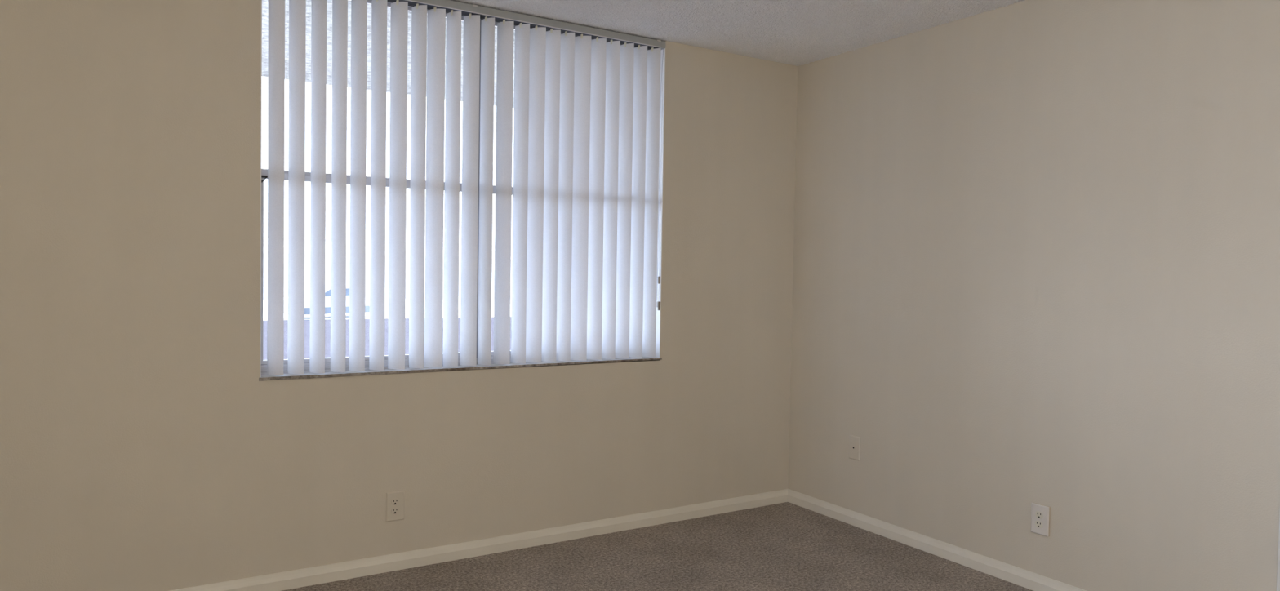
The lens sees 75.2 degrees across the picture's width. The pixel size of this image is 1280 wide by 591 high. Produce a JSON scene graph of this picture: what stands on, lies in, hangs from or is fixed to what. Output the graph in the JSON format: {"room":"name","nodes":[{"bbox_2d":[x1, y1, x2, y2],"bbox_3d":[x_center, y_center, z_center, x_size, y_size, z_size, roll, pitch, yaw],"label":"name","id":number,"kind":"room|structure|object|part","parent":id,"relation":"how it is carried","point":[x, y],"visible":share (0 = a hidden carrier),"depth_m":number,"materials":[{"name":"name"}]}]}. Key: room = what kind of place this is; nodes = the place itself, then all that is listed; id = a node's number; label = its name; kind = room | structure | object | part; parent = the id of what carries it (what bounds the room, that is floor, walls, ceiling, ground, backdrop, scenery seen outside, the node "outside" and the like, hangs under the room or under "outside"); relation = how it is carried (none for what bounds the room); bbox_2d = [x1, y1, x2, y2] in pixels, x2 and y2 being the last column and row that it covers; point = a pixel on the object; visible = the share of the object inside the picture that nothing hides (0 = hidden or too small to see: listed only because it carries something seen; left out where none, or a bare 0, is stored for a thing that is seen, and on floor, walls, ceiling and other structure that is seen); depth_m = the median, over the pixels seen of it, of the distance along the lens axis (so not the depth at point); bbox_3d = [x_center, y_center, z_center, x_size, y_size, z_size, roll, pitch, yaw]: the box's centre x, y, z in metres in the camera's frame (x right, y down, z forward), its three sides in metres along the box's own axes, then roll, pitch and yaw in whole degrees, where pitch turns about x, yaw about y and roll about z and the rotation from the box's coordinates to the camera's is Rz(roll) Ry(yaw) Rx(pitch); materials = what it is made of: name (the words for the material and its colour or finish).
{"room":"empty bedroom","nodes":[
{"label":"empty bedroom","id":0,"kind":"room"},
{"bbox_2d":[0,0,797,590],"bbox_3d":[-1.106,-0.105,3.563,4.900,2.640,0.200,0,2,-32],"label":"wall","id":1,"kind":"structure","parent":0,"point":[144,446],"depth_m":3.17,"materials":[{"name":"beige paint"}]},
{"bbox_2d":[386,490,404,521],"bbox_3d":[-1.037,0.894,3.523,0.078,0.124,0.008,0,2,-32],"label":"wall outlet","id":2,"kind":"object","parent":1,"relation":"attached to","point":[395,500],"visible":1,"depth_m":3.52,"materials":[{"name":"beige plastic"}]},
{"bbox_2d":[391,507,399,514],"bbox_3d":[-1.038,0.913,3.521,0.033,0.028,0.003,0,2,-32],"label":"receptacle","id":3,"kind":"object","parent":2,"relation":"attached to","point":[393,510],"depth_m":3.52,"materials":[{"name":"white plastic"}]},
{"bbox_2d":[391,498,399,505],"bbox_3d":[-1.037,0.875,3.520,0.033,0.028,0.003,0,2,-32],"label":"receptacle","id":4,"kind":"object","parent":2,"relation":"attached to","point":[393,501],"depth_m":3.52,"materials":[{"name":"beige plastic"}]},
{"bbox_2d":[258,0,662,381],"bbox_3d":[-0.711,-0.473,3.760,1.872,1.605,0.156,0,2,-32],"label":"window","id":5,"kind":"structure","parent":1,"relation":"in","point":[264,376],"depth_m":3.54,"materials":[{"name":"grey metal"}]},
{"bbox_3d":[-1.142,-0.111,3.554,0.906,0.791,0.028,0,2,-32],"label":"sash","id":6,"kind":"part","parent":5,"relation":"part of","materials":[{"name":"grey metal"}]},
{"bbox_3d":[-1.142,-0.867,3.553,0.906,0.778,0.018,0,2,-32],"label":"sash","id":7,"kind":"part","parent":5,"relation":"part of","materials":[{"name":"grey metal"}]},
{"bbox_3d":[-0.719,0.323,3.775,1.872,0.014,0.136,0,2,-32],"label":"sill","id":8,"kind":"part","parent":5,"relation":"part of","materials":[{"name":"grey stone"}]},
{"bbox_2d":[266,0,665,375],"bbox_3d":[-0.693,-0.480,3.727,1.854,1.588,0.081,0,2,-32],"label":"vertical blind","id":9,"kind":"object","parent":5,"relation":"attached to","point":[585,189],"visible":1,"depth_m":3.68,"materials":[{"name":"white plastic"}]},
{"bbox_3d":[0.102,-0.605,4.179,0.015,1.262,0.003,0,2,-32],"label":"bead chain","id":10,"kind":"part","parent":9,"relation":"part of","materials":[{"name":"white plastic"}]},
{"bbox_3d":[0.105,-0.601,4.191,0.002,1.274,0.002,0,2,-32],"label":"pull cord","id":11,"kind":"part","parent":9,"relation":"part of","materials":[{"name":"white plastic"}]},
{"bbox_3d":[-0.344,-0.112,4.050,0.921,0.791,0.028,0,2,-32],"label":"sash","id":12,"kind":"part","parent":5,"relation":"part of","materials":[{"name":"grey metal"}]},
{"bbox_2d":[259,0,665,377],"bbox_3d":[-0.699,-0.479,3.737,1.860,1.591,0.090,0,2,-32],"label":"trim","id":13,"kind":"structure","parent":1,"relation":"attached to","point":[662,56],"depth_m":4.19,"materials":[{"name":"white paint"}]},
{"bbox_2d":[170,488,788,590],"bbox_3d":[-1.070,1.133,3.509,4.500,0.070,0.014,0,2,-32],"label":"baseboard","id":14,"kind":"structure","parent":1,"relation":"attached to","point":[281,581],"depth_m":3.72,"materials":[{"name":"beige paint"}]},
{"bbox_2d":[283,502,1032,590],"bbox_3d":[0.164,1.273,1.521,4.500,0.050,4.700,0,2,-32],"label":"floor","id":15,"kind":"structure","parent":0,"point":[786,546],"depth_m":3.65,"materials":[{"name":"beige carpet"}]},
{"bbox_2d":[451,0,1024,66],"bbox_3d":[0.206,-1.265,1.445,4.900,0.151,5.100,0,2,-32],"label":"ceiling","id":16,"kind":"structure","parent":0,"point":[797,33],"depth_m":3.78,"materials":[{"name":"white paint"}]},
{"bbox_2d":[788,0,1279,590],"bbox_3d":[2.201,-0.022,2.616,0.120,2.640,4.900,0,2,-32],"label":"wall","id":17,"kind":"structure","parent":0,"point":[1036,243],"depth_m":3.34,"materials":[{"name":"beige paint"}]},
{"bbox_2d":[848,435,860,461],"bbox_3d":[1.101,0.783,4.269,0.007,0.122,0.074,0,2,-32],"label":"outlet","id":18,"kind":"object","parent":17,"relation":"attached to","point":[854,441],"visible":1,"depth_m":4.27,"materials":[{"name":"beige plastic"}]},
{"bbox_2d":[787,488,1085,590],"bbox_3d":[1.450,1.169,3.703,0.014,0.070,2.343,0,2,-32],"label":"baseboard","id":19,"kind":"structure","parent":17,"relation":"attached to","point":[1030,580],"depth_m":3.83,"materials":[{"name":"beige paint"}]},
{"bbox_2d":[1031,502,1050,537],"bbox_3d":[1.637,0.916,3.398,0.016,0.121,0.076,0,2,-32],"label":"wall outlet","id":20,"kind":"object","parent":17,"relation":"attached to","point":[1040,513],"visible":1,"depth_m":3.39,"materials":[{"name":"white plastic"}]},
{"bbox_2d":[1035,520,1042,528],"bbox_3d":[1.631,0.936,3.396,0.003,0.028,0.033,0,2,-32],"label":"receptacle","id":21,"kind":"object","parent":20,"relation":"attached to","point":[1038,524],"depth_m":3.40,"materials":[{"name":"beige plastic"}]},
{"bbox_2d":[1035,511,1043,519],"bbox_3d":[1.631,0.897,3.395,0.003,0.028,0.033,0,2,-32],"label":"receptacle","id":22,"kind":"object","parent":20,"relation":"attached to","point":[1038,514],"depth_m":3.39,"materials":[{"name":"beige plastic"}]},
{"bbox_2d":[1276,513,1279,590],"bbox_3d":[2.345,0.206,2.287,0.112,2.110,0.939,0,2,-32],"label":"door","id":23,"kind":"structure","parent":17,"relation":"in","point":[1278,554],"depth_m":2.69,"materials":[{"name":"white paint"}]},
{"label":"outside","id":24,"kind":"structure","parent":0,"visible":0},
{"bbox_2d":[262,316,511,359],"bbox_3d":[0.038,1.643,24.953,120.000,0.200,31.400,0,2,-32],"label":"pavement","id":25,"kind":"structure","parent":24,"point":[327,322],"depth_m":26.55,"materials":[{"name":"concrete"}]},
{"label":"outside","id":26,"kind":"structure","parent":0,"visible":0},
{"bbox_2d":[263,297,511,320],"bbox_3d":[-24.499,0.046,64.479,120.000,0.200,61.700,0,2,-32],"label":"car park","id":27,"kind":"structure","parent":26,"point":[265,300],"depth_m":42.33,"materials":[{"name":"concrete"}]},
{"bbox_2d":[284,285,369,315],"bbox_3d":[-13.715,0.279,36.734,1.680,1.358,4.186,2,2,34],"label":"car","id":28,"kind":"object","parent":27,"relation":"on","point":[327,289],"visible":0.12,"depth_m":35.74,"materials":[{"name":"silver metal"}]},
{"bbox_3d":[-13.038,0.634,36.282,0.020,0.300,4.000,2,2,34],"label":"sill panel","id":29,"kind":"part","parent":28,"relation":"part of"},
{"bbox_2d":[263,238,512,297],"bbox_3d":[-18.494,-2.106,66.176,65.200,4.200,10.200,0,2,-32],"label":"building","id":30,"kind":"structure","parent":27,"relation":"on","point":[307,242],"depth_m":60.08,"materials":[{"name":"white paint"}]},
{"bbox_3d":[-24.595,-1.434,57.046,1.800,1.040,0.020,0,2,-32],"label":"pane","id":31,"kind":"part","parent":30,"relation":"part of","materials":[{"name":"white glass"}]},
{"bbox_3d":[-19.497,-1.443,60.210,1.800,1.040,0.020,0,2,-32],"label":"pane","id":32,"kind":"part","parent":30,"relation":"part of","materials":[{"name":"white glass"}]},
{"bbox_3d":[-14.400,-1.453,63.374,1.800,1.040,0.020,0,2,-32],"label":"pane","id":33,"kind":"part","parent":30,"relation":"part of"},
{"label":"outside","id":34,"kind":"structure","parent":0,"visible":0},
{"bbox_2d":[262,0,643,107],"bbox_3d":[0.281,-1.394,5.591,28.000,0.160,1.870,0,2,-32],"label":"roof","id":35,"kind":"structure","parent":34,"point":[264,2],"depth_m":4.40,"materials":[{"name":"paint"}]}
]}

